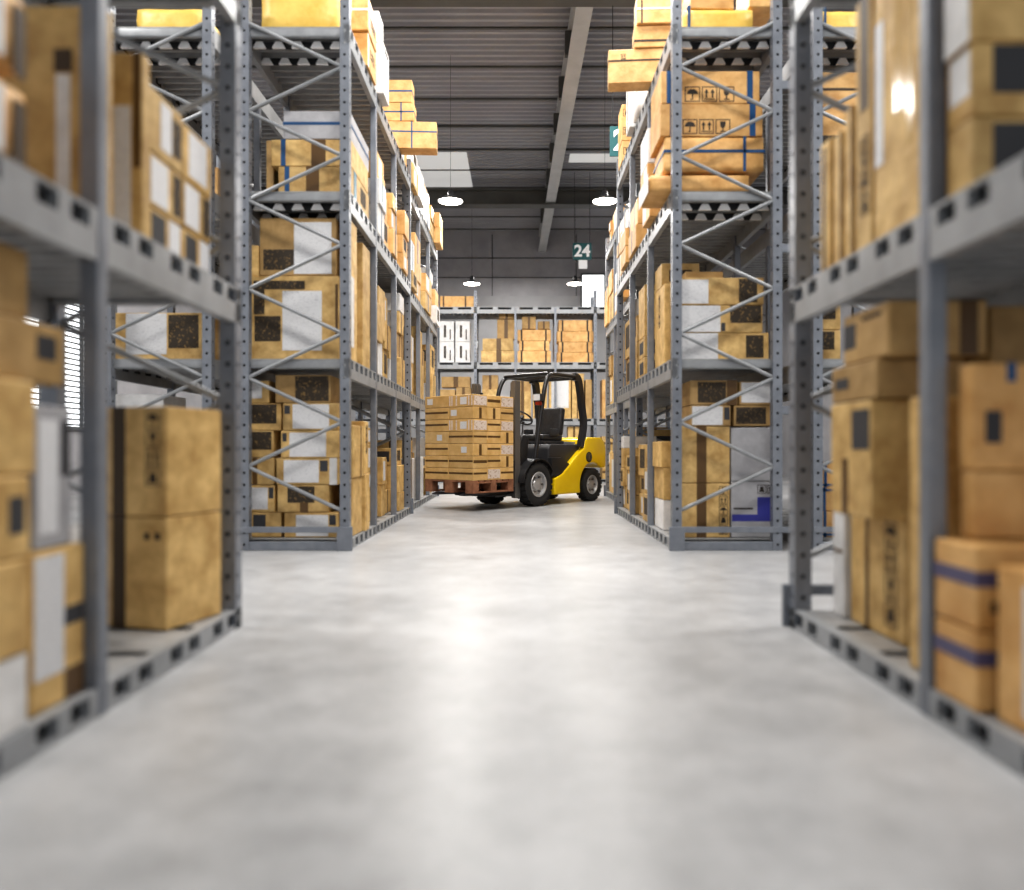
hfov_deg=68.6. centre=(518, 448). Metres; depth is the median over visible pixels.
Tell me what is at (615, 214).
cardboard box
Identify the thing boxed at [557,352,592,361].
cardboard box
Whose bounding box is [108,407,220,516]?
cardboard box
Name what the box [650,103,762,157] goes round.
cardboard box
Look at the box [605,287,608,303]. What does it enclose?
cardboard box
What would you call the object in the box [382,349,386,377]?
cardboard box
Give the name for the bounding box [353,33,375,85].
cardboard box
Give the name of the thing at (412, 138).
cardboard box
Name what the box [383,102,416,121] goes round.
cardboard box
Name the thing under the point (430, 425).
carton
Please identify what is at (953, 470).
cardboard box
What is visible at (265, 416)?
cardboard box
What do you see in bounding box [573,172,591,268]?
aisle sign
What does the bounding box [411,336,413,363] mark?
cardboard box
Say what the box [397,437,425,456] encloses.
cardboard box
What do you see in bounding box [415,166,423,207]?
cardboard box
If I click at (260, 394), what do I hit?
cardboard box
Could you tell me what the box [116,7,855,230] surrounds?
ceiling
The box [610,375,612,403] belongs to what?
cardboard box
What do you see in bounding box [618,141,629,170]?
cardboard box
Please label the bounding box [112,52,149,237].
cardboard box
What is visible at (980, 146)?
cardboard box
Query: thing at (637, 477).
cardboard box
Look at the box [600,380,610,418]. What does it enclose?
cardboard box
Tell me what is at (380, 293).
cardboard box
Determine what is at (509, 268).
wall
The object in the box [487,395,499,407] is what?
carton
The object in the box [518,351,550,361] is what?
cardboard box
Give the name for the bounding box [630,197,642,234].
cardboard box
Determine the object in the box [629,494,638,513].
cardboard box
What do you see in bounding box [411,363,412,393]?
cardboard box
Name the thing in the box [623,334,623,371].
cardboard box
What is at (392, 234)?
cardboard box
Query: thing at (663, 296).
cardboard box
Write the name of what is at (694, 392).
cardboard box
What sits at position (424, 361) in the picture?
cardboard box
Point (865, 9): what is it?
cardboard box
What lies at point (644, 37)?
cardboard box
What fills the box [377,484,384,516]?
cardboard box
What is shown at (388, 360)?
cardboard box
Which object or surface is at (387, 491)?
cardboard box
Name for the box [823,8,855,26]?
cardboard box
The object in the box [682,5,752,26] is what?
cardboard box
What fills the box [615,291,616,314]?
cardboard box
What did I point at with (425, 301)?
cardboard box
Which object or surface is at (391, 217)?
cardboard box
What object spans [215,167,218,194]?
cardboard box
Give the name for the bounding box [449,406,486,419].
carton
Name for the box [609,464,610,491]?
cardboard box
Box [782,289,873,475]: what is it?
wall
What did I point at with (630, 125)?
cardboard box
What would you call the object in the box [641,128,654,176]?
cardboard box
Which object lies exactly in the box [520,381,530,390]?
cardboard box
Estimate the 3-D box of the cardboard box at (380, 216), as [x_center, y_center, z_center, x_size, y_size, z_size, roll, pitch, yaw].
[-1.709,-2.317,7.706,0.592,0.291,0.364,0,0,0]
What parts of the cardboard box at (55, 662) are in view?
printed panel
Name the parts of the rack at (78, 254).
intermediate post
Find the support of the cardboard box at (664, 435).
on the cardboard box
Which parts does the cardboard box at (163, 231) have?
printed panel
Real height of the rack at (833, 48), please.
4.640 m
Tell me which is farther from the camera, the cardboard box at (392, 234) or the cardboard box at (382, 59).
the cardboard box at (392, 234)
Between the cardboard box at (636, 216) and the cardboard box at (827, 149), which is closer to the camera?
the cardboard box at (827, 149)
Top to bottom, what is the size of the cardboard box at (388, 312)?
0.180 m
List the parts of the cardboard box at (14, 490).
printed panel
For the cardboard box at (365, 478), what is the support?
on the rack at (306, 68)
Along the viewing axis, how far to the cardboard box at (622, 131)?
9.25 m
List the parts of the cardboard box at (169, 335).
printed panel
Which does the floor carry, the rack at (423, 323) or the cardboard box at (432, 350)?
the rack at (423, 323)
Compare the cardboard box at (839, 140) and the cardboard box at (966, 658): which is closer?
the cardboard box at (966, 658)
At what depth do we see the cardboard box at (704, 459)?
6.40 m
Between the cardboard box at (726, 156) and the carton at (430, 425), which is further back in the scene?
the carton at (430, 425)
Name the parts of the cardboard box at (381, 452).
printed panel, printed panel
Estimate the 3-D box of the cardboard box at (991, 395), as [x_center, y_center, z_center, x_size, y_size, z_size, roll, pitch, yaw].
[1.585,-0.100,2.322,0.407,0.328,0.074,0,0,0]
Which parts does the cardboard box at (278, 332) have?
printed panel, printed panel, printed panel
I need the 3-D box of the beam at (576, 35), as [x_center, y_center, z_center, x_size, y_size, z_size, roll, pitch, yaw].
[0.945,-6.835,11.498,0.312,0.530,27.000,0,0,-1]
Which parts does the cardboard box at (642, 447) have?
printed panel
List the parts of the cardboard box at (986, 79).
printed panel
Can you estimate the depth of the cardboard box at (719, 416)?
6.40 m
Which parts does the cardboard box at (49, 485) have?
printed panel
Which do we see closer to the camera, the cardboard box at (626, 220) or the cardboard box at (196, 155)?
the cardboard box at (196, 155)
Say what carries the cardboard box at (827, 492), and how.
on the cardboard box at (827, 515)
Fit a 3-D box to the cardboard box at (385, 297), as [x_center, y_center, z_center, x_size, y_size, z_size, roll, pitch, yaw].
[-1.772,-1.567,8.487,0.525,0.314,0.262,0,0,0]
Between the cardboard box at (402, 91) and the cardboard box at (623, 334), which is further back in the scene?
the cardboard box at (623, 334)
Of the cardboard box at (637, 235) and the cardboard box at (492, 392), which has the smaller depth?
the cardboard box at (637, 235)
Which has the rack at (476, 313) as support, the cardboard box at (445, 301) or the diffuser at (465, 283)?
the cardboard box at (445, 301)
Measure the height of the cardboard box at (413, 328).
0.522 m
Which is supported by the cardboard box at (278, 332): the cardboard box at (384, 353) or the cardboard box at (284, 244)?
the cardboard box at (284, 244)
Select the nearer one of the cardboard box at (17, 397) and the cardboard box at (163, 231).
the cardboard box at (17, 397)
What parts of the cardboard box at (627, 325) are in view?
printed panel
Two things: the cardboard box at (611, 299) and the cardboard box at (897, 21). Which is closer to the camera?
the cardboard box at (897, 21)
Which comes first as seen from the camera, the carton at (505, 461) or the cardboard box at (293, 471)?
the cardboard box at (293, 471)
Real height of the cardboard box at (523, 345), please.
0.249 m
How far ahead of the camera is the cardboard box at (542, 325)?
18.95 m
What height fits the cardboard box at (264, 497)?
0.232 m
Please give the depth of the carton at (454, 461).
10.22 m
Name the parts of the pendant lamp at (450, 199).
lamp shade, cord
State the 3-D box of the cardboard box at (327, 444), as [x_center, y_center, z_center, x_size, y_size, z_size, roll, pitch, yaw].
[-1.786,-0.041,6.609,0.496,0.232,0.419,0,0,0]
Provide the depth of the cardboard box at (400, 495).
9.17 m
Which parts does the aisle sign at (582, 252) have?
plate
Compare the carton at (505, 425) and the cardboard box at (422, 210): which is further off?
the cardboard box at (422, 210)
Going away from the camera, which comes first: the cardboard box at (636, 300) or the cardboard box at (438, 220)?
the cardboard box at (636, 300)
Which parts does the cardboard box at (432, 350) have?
printed panel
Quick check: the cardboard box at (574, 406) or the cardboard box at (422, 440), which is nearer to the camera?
the cardboard box at (422, 440)
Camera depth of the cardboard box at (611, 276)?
12.59 m
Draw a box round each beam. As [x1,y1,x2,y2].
[252,0,788,6]
[261,188,788,207]
[538,7,592,251]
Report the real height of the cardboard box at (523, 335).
0.279 m
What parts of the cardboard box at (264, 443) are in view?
printed panel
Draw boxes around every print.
[732,514,769,520]
[757,497,769,513]
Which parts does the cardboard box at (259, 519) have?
printed panel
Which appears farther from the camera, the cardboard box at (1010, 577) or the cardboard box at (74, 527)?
the cardboard box at (74, 527)
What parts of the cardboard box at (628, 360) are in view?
printed panel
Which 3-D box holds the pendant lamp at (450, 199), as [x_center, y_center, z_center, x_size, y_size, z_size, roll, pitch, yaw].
[-1.260,-5.894,13.800,0.470,2.712,0.470,0,0,0]
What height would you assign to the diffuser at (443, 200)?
0.032 m
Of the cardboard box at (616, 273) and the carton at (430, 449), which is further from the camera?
the cardboard box at (616, 273)
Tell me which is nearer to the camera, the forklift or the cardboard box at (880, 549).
the cardboard box at (880, 549)
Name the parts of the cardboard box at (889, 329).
printed panel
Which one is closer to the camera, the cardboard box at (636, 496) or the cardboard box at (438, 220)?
the cardboard box at (636, 496)
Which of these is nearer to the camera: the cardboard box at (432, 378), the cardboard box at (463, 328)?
the cardboard box at (432, 378)
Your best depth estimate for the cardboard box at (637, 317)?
8.76 m
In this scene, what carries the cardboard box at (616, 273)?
on the cardboard box at (616, 291)
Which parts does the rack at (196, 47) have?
intermediate post, intermediate post, intermediate post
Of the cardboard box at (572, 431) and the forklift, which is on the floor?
the forklift
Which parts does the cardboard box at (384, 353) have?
printed panel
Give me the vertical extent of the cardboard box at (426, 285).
0.279 m
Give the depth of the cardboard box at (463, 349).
18.85 m
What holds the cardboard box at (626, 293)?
on the rack at (661, 404)
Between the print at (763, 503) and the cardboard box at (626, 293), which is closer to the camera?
the print at (763, 503)
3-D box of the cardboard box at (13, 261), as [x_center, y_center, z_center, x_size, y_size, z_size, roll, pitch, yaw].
[-1.680,-0.469,1.980,0.537,0.196,0.357,0,0,0]
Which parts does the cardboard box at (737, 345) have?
printed panel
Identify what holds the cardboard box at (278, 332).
on the rack at (306, 68)
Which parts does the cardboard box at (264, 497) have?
printed panel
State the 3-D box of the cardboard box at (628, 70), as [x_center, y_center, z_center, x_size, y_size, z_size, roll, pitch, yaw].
[1.248,-3.720,7.365,0.747,0.326,0.192,0,0,4]
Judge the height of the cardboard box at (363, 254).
1.145 m
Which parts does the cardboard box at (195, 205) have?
printed panel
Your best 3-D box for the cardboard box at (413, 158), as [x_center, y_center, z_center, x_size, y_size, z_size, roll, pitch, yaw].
[-1.646,-3.949,10.286,0.444,0.211,0.501,0,0,0]
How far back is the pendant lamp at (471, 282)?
20.63 m
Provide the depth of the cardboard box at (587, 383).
18.85 m
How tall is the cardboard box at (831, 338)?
0.255 m
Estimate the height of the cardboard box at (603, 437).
0.352 m
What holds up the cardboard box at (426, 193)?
on the cardboard box at (427, 217)
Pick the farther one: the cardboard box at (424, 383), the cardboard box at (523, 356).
the cardboard box at (523, 356)
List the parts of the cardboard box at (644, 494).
printed panel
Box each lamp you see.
[438,55,462,205]
[464,276,479,285]
[533,394,543,400]
[567,276,583,285]
[592,189,616,205]
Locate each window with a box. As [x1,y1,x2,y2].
[25,306,116,429]
[416,152,472,186]
[568,154,617,162]
[580,273,604,306]
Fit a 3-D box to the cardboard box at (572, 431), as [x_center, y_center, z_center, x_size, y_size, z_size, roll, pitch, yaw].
[1.395,-0.310,19.099,0.324,0.518,0.498,0,0,0]
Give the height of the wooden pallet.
0.174 m
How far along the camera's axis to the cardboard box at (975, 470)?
2.72 m
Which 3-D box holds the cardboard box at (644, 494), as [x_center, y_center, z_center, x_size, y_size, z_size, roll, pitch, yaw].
[1.557,0.611,7.776,0.475,0.287,0.505,0,0,1]
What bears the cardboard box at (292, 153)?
on the cardboard box at (324, 178)
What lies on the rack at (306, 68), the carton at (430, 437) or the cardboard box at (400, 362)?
the cardboard box at (400, 362)
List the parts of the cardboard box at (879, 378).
printed panel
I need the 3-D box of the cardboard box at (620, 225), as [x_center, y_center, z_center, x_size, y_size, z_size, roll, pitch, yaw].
[1.565,-2.764,9.614,0.549,0.252,0.317,0,0,0]
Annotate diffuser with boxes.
[439,197,461,204]
[464,282,479,285]
[568,282,582,285]
[593,197,616,204]
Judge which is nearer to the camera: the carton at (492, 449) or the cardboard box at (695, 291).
the cardboard box at (695, 291)
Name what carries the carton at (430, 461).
on the carton at (430, 472)
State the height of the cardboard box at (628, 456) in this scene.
0.177 m
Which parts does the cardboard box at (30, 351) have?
printed panel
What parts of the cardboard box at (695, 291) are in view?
printed panel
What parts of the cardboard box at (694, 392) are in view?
printed panel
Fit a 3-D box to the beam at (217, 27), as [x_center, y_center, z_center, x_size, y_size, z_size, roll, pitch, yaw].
[0.100,-7.234,12.890,16.600,0.032,0.044,0,0,0]
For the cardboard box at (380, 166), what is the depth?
7.63 m
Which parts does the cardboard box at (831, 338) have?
printed panel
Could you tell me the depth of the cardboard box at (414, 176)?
10.20 m
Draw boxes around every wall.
[70,275,215,494]
[280,231,765,472]
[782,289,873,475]
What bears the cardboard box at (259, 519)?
on the rack at (306, 68)
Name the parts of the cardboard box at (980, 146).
printed panel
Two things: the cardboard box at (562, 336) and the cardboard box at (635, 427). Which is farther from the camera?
the cardboard box at (562, 336)
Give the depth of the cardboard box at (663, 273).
7.05 m
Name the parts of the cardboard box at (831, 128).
printed panel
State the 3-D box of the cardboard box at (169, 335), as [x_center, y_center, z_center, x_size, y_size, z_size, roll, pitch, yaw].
[-3.077,-0.964,6.644,0.759,0.404,0.449,0,0,0]
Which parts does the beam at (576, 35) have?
stiffener plate, stiffener plate, stiffener plate, stiffener plate, stiffener plate, stiffener plate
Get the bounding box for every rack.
[0,0,241,779]
[108,8,282,515]
[241,0,413,550]
[351,184,438,508]
[355,290,670,482]
[604,184,670,499]
[614,0,788,550]
[720,8,866,549]
[782,0,1023,779]
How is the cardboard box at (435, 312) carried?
on the rack at (423, 323)
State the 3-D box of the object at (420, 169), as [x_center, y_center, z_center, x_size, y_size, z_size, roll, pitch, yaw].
[0.100,-7.234,19.440,16.600,0.032,0.044,0,0,0]
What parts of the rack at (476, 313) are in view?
intermediate post, intermediate post, intermediate post, intermediate post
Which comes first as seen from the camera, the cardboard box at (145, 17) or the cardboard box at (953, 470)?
the cardboard box at (953, 470)
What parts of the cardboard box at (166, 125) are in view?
printed panel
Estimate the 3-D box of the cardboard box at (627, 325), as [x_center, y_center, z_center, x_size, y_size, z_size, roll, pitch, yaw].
[1.663,-1.391,9.492,0.576,0.466,0.560,0,0,0]
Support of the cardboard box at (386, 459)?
on the cardboard box at (387, 491)
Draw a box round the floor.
[0,476,1023,889]
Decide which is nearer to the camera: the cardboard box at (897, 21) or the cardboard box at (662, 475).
the cardboard box at (897, 21)
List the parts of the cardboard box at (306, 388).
printed panel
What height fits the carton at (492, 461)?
0.164 m
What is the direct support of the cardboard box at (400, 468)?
on the cardboard box
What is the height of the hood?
0.528 m
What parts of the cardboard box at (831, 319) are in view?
printed panel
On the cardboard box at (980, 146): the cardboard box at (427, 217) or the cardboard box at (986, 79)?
the cardboard box at (986, 79)
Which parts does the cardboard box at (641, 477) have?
printed panel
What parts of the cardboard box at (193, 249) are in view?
printed panel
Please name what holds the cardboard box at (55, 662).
on the rack at (78, 254)
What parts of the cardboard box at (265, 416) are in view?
printed panel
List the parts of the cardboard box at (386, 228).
printed panel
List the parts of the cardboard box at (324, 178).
printed panel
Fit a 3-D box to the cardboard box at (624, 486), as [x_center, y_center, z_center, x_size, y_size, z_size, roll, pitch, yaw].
[1.615,0.618,9.650,0.514,0.275,0.246,0,0,0]
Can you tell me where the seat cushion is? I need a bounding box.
[524,434,561,440]
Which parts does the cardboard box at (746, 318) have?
printed panel, printed panel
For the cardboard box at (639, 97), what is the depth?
7.94 m
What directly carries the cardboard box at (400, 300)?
on the cardboard box
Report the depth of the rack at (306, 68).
6.31 m
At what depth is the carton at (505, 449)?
10.62 m
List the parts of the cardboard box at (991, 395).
printed panel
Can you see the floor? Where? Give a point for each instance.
(472, 694)
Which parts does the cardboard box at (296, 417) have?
printed panel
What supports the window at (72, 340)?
in the wall at (194, 401)
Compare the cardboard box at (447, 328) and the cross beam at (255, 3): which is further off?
the cardboard box at (447, 328)
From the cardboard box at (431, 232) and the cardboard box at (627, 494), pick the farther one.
the cardboard box at (431, 232)
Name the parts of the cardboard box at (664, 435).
printed panel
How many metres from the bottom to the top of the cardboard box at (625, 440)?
0.148 m
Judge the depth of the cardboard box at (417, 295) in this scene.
10.92 m
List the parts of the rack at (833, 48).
intermediate post, intermediate post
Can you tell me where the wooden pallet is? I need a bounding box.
[425,479,513,493]
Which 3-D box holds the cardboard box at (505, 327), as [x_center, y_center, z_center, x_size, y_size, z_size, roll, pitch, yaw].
[-0.327,-3.031,19.149,0.449,0.496,0.398,0,0,0]
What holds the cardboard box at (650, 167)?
on the cardboard box at (649, 214)
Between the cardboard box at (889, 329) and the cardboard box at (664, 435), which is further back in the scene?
the cardboard box at (664, 435)
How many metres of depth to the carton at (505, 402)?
10.62 m
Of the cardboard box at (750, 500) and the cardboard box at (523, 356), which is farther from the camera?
the cardboard box at (523, 356)
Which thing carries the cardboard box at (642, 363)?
on the rack at (705, 228)
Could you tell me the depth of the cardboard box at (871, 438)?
2.82 m
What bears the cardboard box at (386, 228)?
on the rack at (306, 68)
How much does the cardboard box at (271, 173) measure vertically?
0.497 m
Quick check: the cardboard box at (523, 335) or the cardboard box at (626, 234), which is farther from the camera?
the cardboard box at (523, 335)
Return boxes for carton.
[425,396,450,408]
[425,408,449,419]
[425,420,448,431]
[425,432,448,443]
[425,444,448,455]
[425,456,448,467]
[425,467,448,479]
[449,394,486,407]
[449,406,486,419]
[449,419,486,431]
[449,431,486,443]
[449,444,486,455]
[449,456,486,467]
[449,468,486,480]
[481,419,499,431]
[486,407,499,419]
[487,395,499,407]
[487,432,499,443]
[487,444,499,455]
[487,456,499,467]
[487,468,499,479]
[500,396,512,408]
[500,408,512,419]
[500,420,512,431]
[500,432,512,443]
[500,444,512,455]
[500,456,512,467]
[500,467,512,478]
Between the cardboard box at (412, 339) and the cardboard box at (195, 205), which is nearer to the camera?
the cardboard box at (195, 205)
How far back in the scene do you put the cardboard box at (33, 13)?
2.55 m
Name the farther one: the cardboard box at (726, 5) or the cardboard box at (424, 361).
the cardboard box at (424, 361)
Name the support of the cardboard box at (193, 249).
on the rack at (78, 254)
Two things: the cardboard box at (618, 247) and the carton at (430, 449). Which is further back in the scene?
the carton at (430, 449)
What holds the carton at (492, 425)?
on the carton at (492, 437)
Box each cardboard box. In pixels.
[0,0,25,81]
[0,21,79,197]
[0,80,25,166]
[0,242,26,318]
[0,313,63,385]
[0,378,34,474]
[0,405,69,550]
[0,476,28,561]
[0,559,27,660]
[0,652,26,739]
[17,543,83,717]
[23,6,111,215]
[70,523,79,542]
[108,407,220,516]
[108,511,220,630]
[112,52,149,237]
[116,313,218,359]
[116,395,185,407]
[137,9,218,33]
[150,86,182,174]
[150,152,181,224]
[150,207,180,255]
[179,178,209,243]
[180,124,210,197]
[181,228,208,271]
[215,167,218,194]
[252,246,259,275]
[252,276,339,358]
[252,381,275,402]
[252,403,286,430]
[252,431,280,457]
[252,458,276,484]
[252,484,277,511]
[252,511,285,536]
[260,218,339,276]
[262,0,339,26]
[266,141,277,190]
[272,139,367,193]
[275,375,339,403]
[276,458,339,484]
[277,484,339,511]
[278,166,368,218]
[281,431,339,457]
[283,111,368,172]
[283,403,339,430]
[284,510,339,536]
[351,0,376,52]
[351,221,356,361]
[351,421,367,473]
[351,425,362,477]
[351,477,361,535]
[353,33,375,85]
[357,243,369,368]
[361,474,368,530]
[368,151,383,184]
[368,178,385,214]
[368,428,369,443]
[368,444,369,470]
[369,204,383,241]
[369,489,369,521]
[373,11,382,42]
[374,43,388,106]
[377,285,384,340]
[377,303,382,343]
[377,342,379,373]
[377,440,411,452]
[377,448,400,464]
[377,457,385,484]
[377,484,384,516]
[380,344,381,374]
[382,323,389,350]
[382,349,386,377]
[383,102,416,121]
[384,199,387,224]
[384,219,388,249]
[385,293,403,314]
[385,297,386,323]
[385,459,386,488]
[385,489,389,512]
[386,193,396,215]
[387,311,390,328]
[387,329,390,359]
[387,359,390,379]
[387,465,403,492]
[388,121,437,155]
[388,208,394,230]
[389,80,414,102]
[389,229,396,259]
[390,491,403,510]
[397,210,408,241]
[397,235,406,257]
[397,252,407,275]
[397,311,402,335]
[397,333,400,357]
[397,357,404,387]
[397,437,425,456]
[400,458,413,497]
[401,328,403,359]
[402,155,406,166]
[407,155,416,171]
[411,162,417,195]
[411,232,419,266]
[411,240,413,271]
[411,270,416,293]
[411,326,421,364]
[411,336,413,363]
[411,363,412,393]
[413,361,422,398]
[414,260,420,284]
[414,282,419,301]
[414,457,422,499]
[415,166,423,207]
[420,203,424,219]
[420,267,432,284]
[420,273,431,298]
[420,291,430,315]
[422,344,434,375]
[422,350,423,380]
[423,468,430,494]
[424,184,428,211]
[424,361,425,382]
[424,383,425,399]
[425,205,429,231]
[429,205,434,227]
[429,219,433,241]
[430,373,435,396]
[431,289,437,306]
[431,305,439,327]
[434,212,442,234]
[434,227,442,249]
[440,296,473,306]
[440,321,455,343]
[440,342,455,361]
[440,389,455,395]
[442,377,470,388]
[456,321,470,342]
[456,342,470,361]
[456,387,471,394]
[481,350,513,361]
[482,375,497,388]
[482,389,496,395]
[483,338,513,350]
[497,319,513,339]
[499,314,513,318]
[518,330,550,342]
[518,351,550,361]
[519,341,548,350]
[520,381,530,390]
[520,391,530,418]
[522,317,535,329]
[533,382,546,418]
[538,321,549,329]
[548,380,570,418]
[557,331,592,344]
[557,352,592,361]
[558,320,591,330]
[558,342,591,351]
[567,426,578,437]
[571,373,583,418]
[584,380,591,418]
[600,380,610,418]
[600,436,612,449]
[600,467,604,478]
[604,300,608,327]
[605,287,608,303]
[607,48,663,91]
[608,269,613,296]
[609,220,612,232]
[609,291,613,322]
[609,355,613,376]
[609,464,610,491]
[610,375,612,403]
[611,453,613,492]
[613,204,625,233]
[615,273,616,292]
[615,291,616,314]
[617,242,620,258]
[618,104,625,131]
[618,121,631,150]
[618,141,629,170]
[618,220,621,242]
[618,255,620,280]
[620,254,623,275]
[621,228,629,253]
[621,246,629,270]
[621,436,655,447]
[621,448,638,467]
[621,468,626,485]
[622,209,629,234]
[623,290,629,301]
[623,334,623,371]
[623,427,667,435]
[624,486,625,507]
[625,320,629,359]
[626,91,636,136]
[626,358,629,384]
[626,455,638,470]
[626,469,627,485]
[626,486,628,509]
[628,224,646,259]
[628,470,640,494]
[629,299,638,320]
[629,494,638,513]
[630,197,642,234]
[632,25,670,48]
[633,91,647,122]
[634,0,683,25]
[635,315,638,343]
[635,342,638,379]
[635,430,670,441]
[639,175,748,209]
[639,284,654,340]
[639,336,654,360]
[639,357,654,377]
[639,444,646,475]
[639,493,642,515]
[640,475,644,492]
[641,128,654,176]
[641,163,654,187]
[643,208,660,227]
[643,493,654,523]
[644,468,646,492]
[645,449,654,467]
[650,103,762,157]
[651,71,759,125]
[653,136,764,185]
[653,441,670,466]
[654,467,670,499]
[655,263,698,293]
[655,284,670,367]
[655,497,670,529]
[682,0,733,14]
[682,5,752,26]
[682,272,722,277]
[682,278,762,304]
[682,305,762,332]
[682,333,767,358]
[682,380,737,406]
[682,406,730,426]
[682,426,729,482]
[682,483,729,536]
[726,406,769,426]
[729,481,769,536]
[730,428,769,480]
[734,382,769,405]
[736,0,769,26]
[821,138,833,271]
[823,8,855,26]
[823,73,855,106]
[823,108,844,143]
[823,307,839,329]
[823,330,839,358]
[823,462,831,486]
[823,487,831,510]
[823,511,832,536]
[832,358,963,403]
[832,399,909,519]
[833,512,850,617]
[834,130,844,263]
[844,299,986,365]
[845,105,855,257]
[851,515,909,646]
[856,0,875,250]
[875,0,951,239]
[910,396,974,669]
[933,538,1023,629]
[933,616,997,712]
[944,0,1023,61]
[949,42,1023,131]
[949,117,1023,196]
[959,363,1023,469]
[961,471,1023,538]
[964,306,1023,364]
[975,470,1023,470]
[998,565,1023,732]
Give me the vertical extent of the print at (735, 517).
0.057 m
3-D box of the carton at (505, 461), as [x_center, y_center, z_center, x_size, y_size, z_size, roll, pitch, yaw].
[-0.348,0.178,10.781,0.474,0.164,0.277,0,0,40]
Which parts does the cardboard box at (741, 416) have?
printed panel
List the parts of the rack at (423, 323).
intermediate post, intermediate post, intermediate post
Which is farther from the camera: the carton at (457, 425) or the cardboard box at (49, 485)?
the carton at (457, 425)
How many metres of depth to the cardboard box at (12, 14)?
2.03 m
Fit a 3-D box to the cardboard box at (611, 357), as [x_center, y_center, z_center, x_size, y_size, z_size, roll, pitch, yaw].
[1.824,-1.467,13.257,0.442,0.343,0.352,0,0,0]
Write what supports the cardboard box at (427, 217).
on the rack at (423, 323)
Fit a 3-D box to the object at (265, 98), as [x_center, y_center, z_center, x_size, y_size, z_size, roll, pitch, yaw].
[0.100,-7.234,15.510,16.600,0.032,0.044,0,0,0]
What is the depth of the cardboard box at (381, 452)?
9.09 m
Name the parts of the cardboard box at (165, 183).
printed panel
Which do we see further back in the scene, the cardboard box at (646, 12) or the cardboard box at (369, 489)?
the cardboard box at (369, 489)
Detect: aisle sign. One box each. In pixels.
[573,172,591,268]
[610,6,618,156]
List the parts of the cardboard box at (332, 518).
printed panel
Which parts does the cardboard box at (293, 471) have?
printed panel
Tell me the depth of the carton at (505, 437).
10.62 m
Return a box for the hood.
[527,444,578,461]
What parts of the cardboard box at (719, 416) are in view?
printed panel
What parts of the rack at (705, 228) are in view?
intermediate post, intermediate post, intermediate post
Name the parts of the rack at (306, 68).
intermediate post, intermediate post, intermediate post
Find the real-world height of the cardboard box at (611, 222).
0.162 m
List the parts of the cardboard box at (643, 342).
printed panel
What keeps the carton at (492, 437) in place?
on the carton at (492, 449)
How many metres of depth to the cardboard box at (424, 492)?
12.38 m
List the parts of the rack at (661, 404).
intermediate post, intermediate post, intermediate post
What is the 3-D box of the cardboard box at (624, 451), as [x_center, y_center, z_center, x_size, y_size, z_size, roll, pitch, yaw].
[1.571,0.115,9.650,0.480,0.250,0.246,0,0,1]
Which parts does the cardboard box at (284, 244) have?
printed panel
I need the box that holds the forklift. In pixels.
[432,371,605,506]
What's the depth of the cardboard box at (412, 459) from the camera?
10.44 m
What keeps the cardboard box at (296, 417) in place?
on the cardboard box at (327, 444)
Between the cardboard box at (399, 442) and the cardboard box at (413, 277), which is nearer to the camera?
the cardboard box at (413, 277)
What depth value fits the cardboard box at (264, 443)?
6.42 m
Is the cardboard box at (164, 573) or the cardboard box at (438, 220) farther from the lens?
the cardboard box at (438, 220)
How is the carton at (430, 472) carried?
on the wooden pallet
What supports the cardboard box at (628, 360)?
on the rack at (705, 228)
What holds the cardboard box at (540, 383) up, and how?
on the rack at (476, 313)
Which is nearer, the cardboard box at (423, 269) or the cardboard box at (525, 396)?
the cardboard box at (423, 269)
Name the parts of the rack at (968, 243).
intermediate post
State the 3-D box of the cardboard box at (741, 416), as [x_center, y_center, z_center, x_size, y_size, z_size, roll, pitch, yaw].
[2.005,-0.284,6.599,0.338,0.176,0.398,0,0,0]
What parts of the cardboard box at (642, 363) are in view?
printed panel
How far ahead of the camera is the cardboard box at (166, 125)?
3.00 m
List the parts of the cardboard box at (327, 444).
printed panel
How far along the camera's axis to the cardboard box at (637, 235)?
8.07 m
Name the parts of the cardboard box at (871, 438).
printed panel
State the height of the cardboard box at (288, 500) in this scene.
0.232 m
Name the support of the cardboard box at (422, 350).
on the cardboard box
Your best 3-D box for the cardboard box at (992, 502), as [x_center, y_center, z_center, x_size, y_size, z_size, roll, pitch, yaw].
[1.617,0.171,2.322,0.462,0.206,0.072,0,0,0]
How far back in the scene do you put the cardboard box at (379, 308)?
7.78 m
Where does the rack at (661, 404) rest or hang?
on the floor
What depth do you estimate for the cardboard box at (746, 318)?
6.40 m
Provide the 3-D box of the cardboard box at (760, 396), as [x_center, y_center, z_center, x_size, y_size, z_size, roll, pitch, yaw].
[2.029,-0.476,6.599,0.291,0.201,0.399,0,0,0]
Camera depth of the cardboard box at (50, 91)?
2.44 m
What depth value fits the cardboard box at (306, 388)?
6.40 m
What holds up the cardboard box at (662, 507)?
on the rack at (705, 228)
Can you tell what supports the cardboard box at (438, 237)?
on the rack at (423, 323)
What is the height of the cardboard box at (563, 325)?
0.279 m
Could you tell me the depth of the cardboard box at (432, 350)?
13.00 m
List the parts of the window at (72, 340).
pane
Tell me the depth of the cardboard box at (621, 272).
9.43 m
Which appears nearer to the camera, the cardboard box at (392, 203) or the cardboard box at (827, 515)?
the cardboard box at (827, 515)
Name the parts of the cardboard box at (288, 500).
printed panel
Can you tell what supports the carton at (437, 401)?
on the carton at (434, 413)

